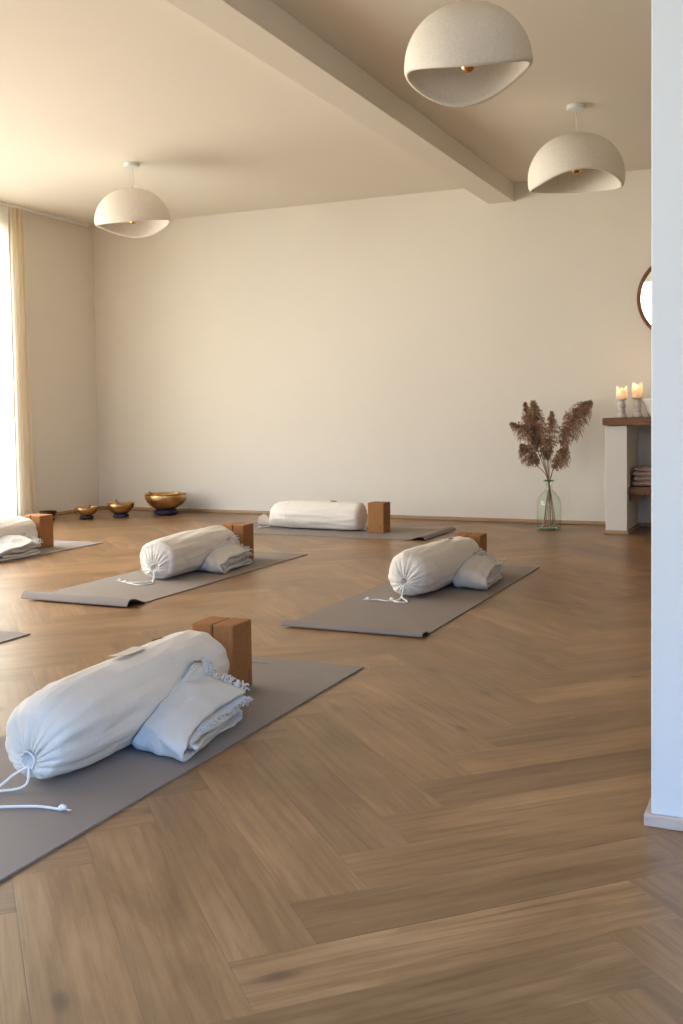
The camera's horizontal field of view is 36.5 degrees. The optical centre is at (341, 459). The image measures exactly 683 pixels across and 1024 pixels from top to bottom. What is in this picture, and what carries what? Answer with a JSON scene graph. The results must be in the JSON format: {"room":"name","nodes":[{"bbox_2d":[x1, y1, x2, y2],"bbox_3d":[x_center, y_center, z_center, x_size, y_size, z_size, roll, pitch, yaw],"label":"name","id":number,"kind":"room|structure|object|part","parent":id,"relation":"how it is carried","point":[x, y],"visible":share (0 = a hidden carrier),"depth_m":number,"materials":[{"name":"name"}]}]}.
{"room":"exercise studio","nodes":[
{"label":"exercise studio","id":0,"kind":"room"},
{"bbox_2d":[8,208,98,515],"bbox_3d":[-4.195,-0.591,5.418,0.160,2.628,9.067,0,3,24],"label":"wall","id":1,"kind":"structure","parent":0,"point":[59,254],"depth_m":9.07,"materials":[{"name":"paint"}]},
{"bbox_2d":[56,506,99,514],"bbox_3d":[-2.459,0.468,9.067,0.014,0.028,1.097,0,3,24],"label":"baseboard","id":2,"kind":"structure","parent":1,"relation":"attached to","point":[73,510],"depth_m":9.13,"materials":[{"name":"brown wood"}]},
{"bbox_2d":[0,0,651,226],"bbox_3d":[-0.232,-1.934,3.556,8.897,0.120,9.387,0,3,24],"label":"ceiling","id":3,"kind":"structure","parent":0,"point":[89,88],"depth_m":5.79,"materials":[{"name":"paint"}]},
{"bbox_2d":[0,201,88,225],"bbox_3d":[-4.090,-1.890,5.266,0.045,0.022,8.800,0,3,24],"label":"rail","id":4,"kind":"object","parent":3,"relation":"attached to","point":[28,210],"visible":1,"depth_m":8.73,"materials":[{"name":"beige metal"}]},
{"bbox_2d":[0,205,16,517],"bbox_3d":[-2.820,-0.758,8.091,0.044,2.536,0.684,0,3,24],"label":"sheer curtain","id":5,"kind":"object","parent":4,"relation":"hanging from","point":[8,502],"visible":0.98,"depth_m":8.34,"materials":[{"name":"white fabric"}]},
{"bbox_2d":[10,207,36,515],"bbox_3d":[-2.629,-0.776,8.516,0.057,2.544,0.216,0,3,24],"label":"curtain","id":6,"kind":"object","parent":4,"relation":"hanging from","point":[26,490],"visible":0.94,"depth_m":8.50,"materials":[{"name":"beige fabric"}]},
{"bbox_2d":[94,162,170,237],"bbox_3d":[-1.429,-1.788,7.065,0.512,0.462,0.512,1,3,36],"label":"pendant lamp","id":7,"kind":"object","parent":3,"relation":"hanging from","point":[132,212],"visible":1,"depth_m":6.91,"materials":[{"name":"paper"}]},
{"bbox_3d":[-1.428,-1.702,7.070,0.512,0.290,0.513,0,3,24],"label":"lamp shade","id":8,"kind":"part","parent":7,"relation":"part of","materials":[{"name":"paper"}]},
{"bbox_2d":[165,0,513,203],"bbox_3d":[-0.649,-1.808,3.751,0.199,0.138,9.067,0,3,24],"label":"ceiling beam","id":9,"kind":"structure","parent":3,"relation":"attached to","point":[263,29],"depth_m":5.05,"materials":[{"name":"paint"}]},
{"bbox_2d":[404,0,532,107],"bbox_3d":[0.484,-1.658,3.958,0.489,0.486,0.490,0,3,24],"label":"pendant lamp","id":10,"kind":"object","parent":3,"relation":"hanging from","point":[464,53],"visible":1,"depth_m":3.80,"materials":[{"name":"paper"}]},
{"bbox_2d":[461,66,474,72],"bbox_3d":[0.484,-1.583,3.961,0.060,0.198,0.060,0,3,24],"label":"socket","id":11,"kind":"object","parent":10,"relation":"attached to","point":[468,69],"depth_m":3.95,"materials":[{"name":"brown metal"}]},
{"bbox_2d":[528,103,624,192],"bbox_3d":[1.327,-1.765,5.855,0.538,0.471,0.541,0,3,24],"label":"pendant lamp","id":12,"kind":"object","parent":3,"relation":"hanging from","point":[576,162],"visible":1,"depth_m":5.71,"materials":[{"name":"paper"}]},
{"bbox_2d":[571,169,580,173],"bbox_3d":[1.328,-1.715,5.858,0.060,0.198,0.060,0,3,24],"label":"socket","id":13,"kind":"object","parent":12,"relation":"attached to","point":[578,171],"depth_m":5.84,"materials":[{"name":"brown metal"}]},
{"bbox_3d":[1.328,-1.684,5.859,0.538,0.310,0.541,0,3,24],"label":"lamp shade","id":14,"kind":"part","parent":12,"relation":"part of","materials":[{"name":"paper"}]},
{"bbox_2d":[0,509,682,1023],"bbox_3d":[-0.197,0.701,3.678,8.577,0.001,9.067,0,3,24],"label":"floor","id":15,"kind":"structure","parent":0,"point":[452,830],"depth_m":2.16,"materials":[{"name":"brown wood"}]},
{"bbox_2d":[0,631,29,642],"bbox_3d":[-1.889,0.734,3.397,0.610,0.004,1.830,0,3,24],"label":"yoga mat","id":16,"kind":"object","parent":15,"relation":"on","point":[5,636],"visible":1,"depth_m":4.07,"materials":[{"name":"beige rubber"}]},
{"bbox_2d":[39,510,56,520],"bbox_3d":[-2.409,0.466,8.497,0.143,0.083,0.143,0,3,24],"label":"bowl","id":17,"kind":"object","parent":15,"relation":"on","point":[54,512],"visible":0.45,"depth_m":8.47,"materials":[{"name":"brown metal"}]},
{"bbox_2d":[0,540,101,562],"bbox_3d":[-2.268,0.605,6.287,0.610,0.005,1.830,0,3,24],"label":"yoga mat","id":18,"kind":"object","parent":15,"relation":"on","point":[59,545],"visible":0.41,"depth_m":6.77,"materials":[{"name":"beige rubber"}]},
{"bbox_2d":[0,516,37,539],"bbox_3d":[-2.244,0.490,6.317,0.238,0.221,0.905,1,3,27],"label":"bolster","id":19,"kind":"object","parent":18,"relation":"on","point":[16,525],"visible":0.6,"depth_m":6.54,"materials":[{"name":"fabric"}]},
{"bbox_2d":[0,532,42,560],"bbox_3d":[-2.026,0.533,6.330,0.228,0.126,0.425,0,3,21],"label":"folded blanket","id":20,"kind":"object","parent":18,"relation":"on","point":[11,546],"visible":1,"depth_m":6.33,"materials":[{"name":"white fabric"}]},
{"bbox_2d":[21,513,38,518],"bbox_3d":[-2.031,0.468,6.802,0.076,0.214,0.130,0,3,24],"label":"block","id":21,"kind":"object","parent":18,"relation":"on","point":[27,515],"visible":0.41,"depth_m":6.74,"materials":[{"name":"brown wood"}]},
{"bbox_2d":[31,514,53,548],"bbox_3d":[-1.958,0.469,6.771,0.076,0.214,0.130,0,3,24],"label":"block","id":22,"kind":"object","parent":18,"relation":"on","point":[43,522],"visible":0.87,"depth_m":6.73,"materials":[{"name":"brown wood"}]},
{"bbox_2d":[74,506,97,519],"bbox_3d":[-2.129,0.446,8.632,0.193,0.102,0.193,0,3,24],"label":"bowl","id":23,"kind":"object","parent":15,"relation":"on","point":[86,513],"visible":1,"depth_m":8.58,"materials":[{"name":"brown metal"}]},
{"bbox_2d":[79,515,93,519],"bbox_3d":[-2.128,0.482,8.634,0.116,0.030,0.116,0,3,24],"label":"cushion","id":24,"kind":"object","parent":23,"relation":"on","point":[85,517],"depth_m":8.59,"materials":[{"name":"black fabric"}]},
{"bbox_2d":[107,502,133,517],"bbox_3d":[-1.859,0.427,8.718,0.227,0.125,0.227,0,3,24],"label":"bowl","id":25,"kind":"object","parent":15,"relation":"on","point":[121,510],"visible":1,"depth_m":8.65,"materials":[{"name":"brown metal"}]},
{"bbox_2d":[113,513,128,517],"bbox_3d":[-1.859,0.472,8.720,0.136,0.036,0.136,0,3,24],"label":"cushion","id":26,"kind":"object","parent":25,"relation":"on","point":[117,515],"depth_m":8.67,"materials":[{"name":"fabric"}]},
{"bbox_2d":[21,551,306,606],"bbox_3d":[-0.860,0.601,5.584,0.605,0.041,1.830,0,3,24],"label":"yoga mat","id":27,"kind":"object","parent":15,"relation":"on","point":[109,591],"visible":0.8,"depth_m":5.18,"materials":[{"name":"beige rubber"}]},
{"bbox_2d":[117,525,236,585],"bbox_3d":[-0.869,0.503,5.620,0.269,0.221,0.883,1,3,28],"label":"bolster","id":28,"kind":"object","parent":27,"relation":"on","point":[176,554],"visible":0.78,"depth_m":5.43,"materials":[{"name":"fabric"}]},
{"bbox_2d":[198,535,252,572],"bbox_3d":[-0.650,0.520,5.740,0.212,0.169,0.409,0,3,18],"label":"folded blanket","id":29,"kind":"object","parent":27,"relation":"on","point":[229,554],"visible":1,"depth_m":5.70,"materials":[{"name":"white fabric"}]},
{"bbox_2d":[222,522,239,531],"bbox_3d":[-0.643,0.483,6.098,0.071,0.212,0.120,0,3,24],"label":"block","id":30,"kind":"object","parent":27,"relation":"on","point":[229,526],"visible":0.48,"depth_m":6.04,"materials":[{"name":"brown wood"}]},
{"bbox_2d":[233,523,253,558],"bbox_3d":[-0.574,0.484,6.070,0.071,0.212,0.120,0,3,24],"label":"block","id":31,"kind":"object","parent":27,"relation":"on","point":[244,531],"visible":0.61,"depth_m":6.03,"materials":[{"name":"brown wood"}]},
{"bbox_2d":[144,492,186,515],"bbox_3d":[-1.514,0.384,8.912,0.364,0.185,0.364,0,3,24],"label":"bowl","id":32,"kind":"object","parent":15,"relation":"on","point":[165,503],"visible":1,"depth_m":8.81,"materials":[{"name":"brown metal"}]},
{"bbox_2d":[154,509,177,515],"bbox_3d":[-1.513,0.451,8.915,0.210,0.050,0.210,0,3,24],"label":"cushion","id":33,"kind":"object","parent":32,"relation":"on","point":[162,512],"depth_m":8.83,"materials":[{"name":"fabric"}]},
{"bbox_2d":[0,656,362,881],"bbox_3d":[-0.580,0.744,2.790,0.610,0.005,1.830,0,3,24],"label":"yoga mat","id":34,"kind":"object","parent":15,"relation":"on","point":[98,791],"visible":0.41,"depth_m":2.45,"materials":[{"name":"beige rubber"}]},
{"bbox_2d":[0,630,228,810],"bbox_3d":[-0.642,0.634,2.683,0.436,0.226,1.027,0,3,22],"label":"bolster","id":35,"kind":"object","parent":34,"relation":"on","point":[80,719],"visible":0.82,"depth_m":2.52,"materials":[{"name":"fabric"}]},
{"bbox_2d":[132,657,252,761],"bbox_3d":[-0.400,0.657,2.750,0.220,0.166,0.412,0,3,17],"label":"folded blanket","id":36,"kind":"object","parent":34,"relation":"on","point":[200,706],"visible":1,"depth_m":2.71,"materials":[{"name":"white fabric"}]},
{"bbox_2d":[192,616,229,636],"bbox_3d":[-0.407,0.611,3.262,0.071,0.212,0.120,0,3,24],"label":"block","id":37,"kind":"object","parent":34,"relation":"on","point":[205,625],"visible":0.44,"depth_m":3.21,"materials":[{"name":"brown wood"}]},
{"bbox_2d":[213,618,251,688],"bbox_3d":[-0.339,0.612,3.234,0.071,0.212,0.120,0,3,24],"label":"block","id":38,"kind":"object","parent":34,"relation":"on","point":[234,634],"visible":0.75,"depth_m":3.20,"materials":[{"name":"brown wood"}]},
{"bbox_2d":[220,522,455,539],"bbox_3d":[-0.143,0.506,7.551,1.830,0.028,0.650,0,3,24],"label":"yoga mat","id":39,"kind":"object","parent":15,"relation":"on","point":[395,533],"visible":0.68,"depth_m":7.36,"materials":[{"name":"beige rubber"}]},
{"bbox_2d":[258,500,367,529],"bbox_3d":[-0.215,0.405,7.633,0.836,0.213,0.234,0,3,24],"label":"bolster","id":40,"kind":"object","parent":39,"relation":"on","point":[316,514],"visible":1,"depth_m":7.52,"materials":[{"name":"fabric"}]},
{"bbox_2d":[368,502,386,532],"bbox_3d":[0.255,0.412,7.351,0.122,0.214,0.062,0,3,24],"label":"block","id":41,"kind":"object","parent":39,"relation":"on","point":[377,511],"visible":1,"depth_m":7.32,"materials":[{"name":"brown wood"}]},
{"bbox_2d":[374,501,389,531],"bbox_3d":[0.283,0.409,7.410,0.122,0.213,0.062,0,3,24],"label":"block","id":42,"kind":"object","parent":39,"relation":"on","point":[388,503],"visible":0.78,"depth_m":7.38,"materials":[{"name":"brown wood"}]},
{"bbox_2d":[282,565,538,636],"bbox_3d":[0.420,0.623,4.918,0.600,0.024,1.880,0,3,24],"label":"yoga mat","id":43,"kind":"object","parent":15,"relation":"on","point":[428,612],"visible":0.73,"depth_m":4.49,"materials":[{"name":"beige rubber"}]},
{"bbox_2d":[363,536,479,602],"bbox_3d":[0.418,0.510,5.022,0.267,0.228,0.867,1,3,28],"label":"bolster","id":44,"kind":"object","parent":43,"relation":"on","point":[421,569],"visible":0.93,"depth_m":4.79,"materials":[{"name":"fabric"}]},
{"bbox_2d":[454,532,471,536],"bbox_3d":[0.645,0.495,5.456,0.071,0.212,0.120,0,3,24],"label":"block","id":45,"kind":"object","parent":43,"relation":"on","point":[462,534],"visible":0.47,"depth_m":5.41,"materials":[{"name":"brown wood"}]},
{"bbox_2d":[468,533,486,552],"bbox_3d":[0.713,0.496,5.428,0.071,0.212,0.120,0,3,24],"label":"block","id":46,"kind":"object","parent":43,"relation":"on","point":[480,538],"visible":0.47,"depth_m":5.39,"materials":[{"name":"brown wood"}]},
{"bbox_2d":[452,548,505,589],"bbox_3d":[0.679,0.539,5.121,0.206,0.154,0.453,0,3,17],"label":"folded blanket","id":47,"kind":"object","parent":43,"relation":"on","point":[480,571],"visible":1,"depth_m":5.01,"materials":[{"name":"white fabric"}]},
{"bbox_2d":[537,485,560,529],"bbox_3d":[1.493,0.325,7.441,0.173,0.357,0.173,0,3,24],"label":"glass vase","id":48,"kind":"object","parent":15,"relation":"on","point":[551,527],"visible":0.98,"depth_m":7.42,"materials":[{"name":"green glass"}]},
{"bbox_2d":[510,421,553,527],"bbox_3d":[1.367,0.105,7.466,0.313,0.764,0.149,-1,3,2],"label":"reed","id":49,"kind":"object","parent":48,"relation":"in","point":[524,429],"visible":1,"depth_m":7.44,"materials":[{"name":"brown plant"}]},
{"bbox_3d":[1.379,0.113,7.463,0.305,0.750,0.021,0,3,19],"label":"stem","id":50,"kind":"part","parent":49,"relation":"part of","materials":[{"name":"brown plant"}]},
{"bbox_2d":[518,443,548,527],"bbox_3d":[1.373,0.186,7.416,0.226,0.610,0.153,0,3,24],"label":"reed","id":51,"kind":"object","parent":48,"relation":"in","point":[530,458],"visible":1,"depth_m":7.41,"materials":[{"name":"brown plant"}]},
{"bbox_3d":[1.397,0.189,7.440,0.199,0.600,0.052,0,3,21],"label":"stem","id":52,"kind":"part","parent":51,"relation":"part of","materials":[{"name":"brown plant"}]},
{"bbox_2d":[520,402,553,520],"bbox_3d":[1.418,0.031,7.501,0.246,0.909,0.117,0,3,24],"label":"reed","id":53,"kind":"object","parent":48,"relation":"in","point":[524,404],"visible":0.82,"depth_m":7.50,"materials":[{"name":"brown plant"}]},
{"bbox_2d":[524,400,555,526],"bbox_3d":[1.413,0.029,7.462,0.179,0.917,0.205,-3,3,-35],"label":"reed","id":54,"kind":"object","parent":48,"relation":"in","point":[538,426],"visible":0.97,"depth_m":7.44,"materials":[{"name":"brown plant"}]},
{"bbox_3d":[1.465,0.033,7.449,0.160,0.910,0.018,0,3,15],"label":"stem","id":55,"kind":"part","parent":54,"relation":"part of","materials":[{"name":"brown plant"}]},
{"bbox_2d":[540,440,553,526],"bbox_3d":[1.478,0.171,7.470,0.111,0.632,0.116,0,3,24],"label":"reed","id":56,"kind":"object","parent":48,"relation":"in","point":[545,456],"visible":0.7,"depth_m":7.45,"materials":[{"name":"brown plant"}]},
{"bbox_3d":[1.494,0.177,7.465,0.028,0.620,0.049,0,3,24],"label":"stem","id":57,"kind":"part","parent":56,"relation":"part of","materials":[{"name":"brown plant"}]},
{"bbox_2d":[540,410,558,527],"bbox_3d":[1.487,0.070,7.382,0.143,0.842,0.130,0,3,24],"label":"reed","id":58,"kind":"object","parent":48,"relation":"in","point":[552,424],"visible":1,"depth_m":7.36,"materials":[{"name":"brown plant"}]},
{"bbox_3d":[1.488,0.075,7.402,0.046,0.830,0.046,0,3,24],"label":"stem","id":59,"kind":"part","parent":58,"relation":"part of","materials":[{"name":"brown plant"}]},
{"bbox_2d":[544,444,570,527],"bbox_3d":[1.532,0.190,7.345,0.202,0.604,0.149,0,3,16],"label":"reed","id":60,"kind":"object","parent":48,"relation":"in","point":[562,455],"visible":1,"depth_m":7.32,"materials":[{"name":"brown plant"}]},
{"bbox_3d":[1.530,0.193,7.382,0.177,0.595,0.040,1,3,37],"label":"stem","id":61,"kind":"part","parent":60,"relation":"part of","materials":[{"name":"brown plant"}]},
{"bbox_2d":[543,400,592,526],"bbox_3d":[1.632,0.031,7.379,0.190,0.914,0.363,-3,4,-42],"label":"reed","id":62,"kind":"object","parent":48,"relation":"in","point":[575,417],"visible":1,"depth_m":7.32,"materials":[{"name":"brown plant"}]},
{"bbox_3d":[1.607,0.039,7.375,0.355,0.900,0.019,1,3,29],"label":"stem","id":63,"kind":"part","parent":62,"relation":"part of","materials":[{"name":"brown plant"}]},
{"bbox_2d":[602,417,650,533],"bbox_3d":[2.450,0.105,7.115,1.190,0.800,0.574,0,3,24],"label":"console","id":64,"kind":"object","parent":15,"relation":"on","point":[621,435],"visible":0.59,"depth_m":7.12,"materials":[{"name":"paint"}]},
{"bbox_2d":[616,399,626,417],"bbox_3d":[1.947,-0.356,7.187,0.074,0.130,0.074,0,3,24],"label":"candle holder","id":65,"kind":"object","parent":64,"relation":"on","point":[621,405],"visible":1,"depth_m":7.17,"materials":[{"name":"white ceramic"}]},
{"bbox_2d":[616,386,626,398],"bbox_3d":[1.946,-0.467,7.182,0.075,0.089,0.075,0,3,24],"label":"candle","id":66,"kind":"object","parent":65,"relation":"on","point":[621,393],"visible":1,"depth_m":7.15,"materials":[{"name":"wax"}]},
{"bbox_2d":[632,397,642,416],"bbox_3d":[2.055,-0.361,7.182,0.074,0.138,0.074,0,3,24],"label":"candle holder","id":67,"kind":"object","parent":64,"relation":"on","point":[637,404],"visible":1,"depth_m":7.16,"materials":[{"name":"white ceramic"}]},
{"bbox_2d":[632,382,642,396],"bbox_3d":[2.053,-0.483,7.177,0.073,0.104,0.073,0,3,24],"label":"candle","id":68,"kind":"object","parent":67,"relation":"on","point":[637,390],"visible":1,"depth_m":7.15,"materials":[{"name":"wax"}]},
{"bbox_2d":[632,481,650,485],"bbox_3d":[2.273,0.159,7.232,0.423,0.034,0.304,0,3,24],"label":"folded towel","id":69,"kind":"object","parent":64,"relation":"on","point":[635,483],"visible":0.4,"depth_m":7.16,"materials":[{"name":"beige fabric"}]},
{"bbox_2d":[634,476,650,480],"bbox_3d":[2.281,0.126,7.233,0.424,0.030,0.294,0,3,24],"label":"folded towel","id":70,"kind":"object","parent":69,"relation":"on","point":[636,478],"visible":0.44,"depth_m":7.16,"materials":[{"name":"beige fabric"}]},
{"bbox_2d":[633,471,650,475],"bbox_3d":[2.273,0.094,7.229,0.424,0.032,0.304,0,3,24],"label":"folded towel","id":71,"kind":"object","parent":70,"relation":"on","point":[636,473],"visible":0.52,"depth_m":7.16,"materials":[{"name":"beige fabric"}]},
{"bbox_2d":[634,466,650,470],"bbox_3d":[2.283,0.063,7.233,0.422,0.027,0.282,0,3,24],"label":"folded towel","id":72,"kind":"object","parent":71,"relation":"on","point":[640,468],"visible":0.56,"depth_m":7.18,"materials":[{"name":"beige fabric"}]},
{"bbox_2d":[641,398,650,416],"bbox_3d":[2.222,-0.360,7.173,0.284,0.130,0.284,0,3,24],"label":"ceramic bowl","id":73,"kind":"object","parent":64,"relation":"on","point":[646,401],"visible":0.16,"depth_m":7.13,"materials":[{"name":"white ceramic"}]},
{"bbox_2d":[93,169,650,522],"bbox_3d":[1.684,-0.782,7.819,8.897,2.628,0.160,0,3,24],"label":"wall","id":74,"kind":"structure","parent":0,"point":[389,348],"depth_m":8.36,"materials":[{"name":"paint"}]},
{"bbox_2d":[100,506,650,526],"bbox_3d":[1.671,0.471,7.795,8.565,0.028,0.014,0,3,24],"label":"baseboard","id":75,"kind":"structure","parent":74,"relation":"attached to","point":[101,507],"depth_m":8.16,"materials":[{"name":"brown wood"}]},
{"bbox_2d":[637,266,650,329],"bbox_3d":[2.421,-1.158,7.343,0.628,0.628,0.053,0,3,24],"label":"wall mirror","id":76,"kind":"object","parent":74,"relation":"attached to","point":[644,289],"visible":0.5,"depth_m":7.44,"materials":[{"name":"brown wood"}]},
{"bbox_3d":[2.421,-1.158,7.344,0.580,0.580,0.006,0,5,24],"label":"glass","id":77,"kind":"part","parent":76,"relation":"part of","materials":[{"name":"white mirror"}]},
{"bbox_2d":[651,0,682,817],"bbox_3d":[1.978,-0.521,1.570,2.894,2.578,0.160,0,3,24],"label":"wall","id":78,"kind":"structure","parent":0,"point":[667,15],"depth_m":2.10,"materials":[{"name":"white paint"}]},
{"bbox_2d":[644,798,682,830],"bbox_3d":[1.987,0.754,1.626,2.907,0.026,0.173,0,3,24],"label":"baseboard","id":79,"kind":"structure","parent":78,"relation":"attached to","point":[650,819],"depth_m":2.13,"materials":[{"name":"white wood"}]}
]}

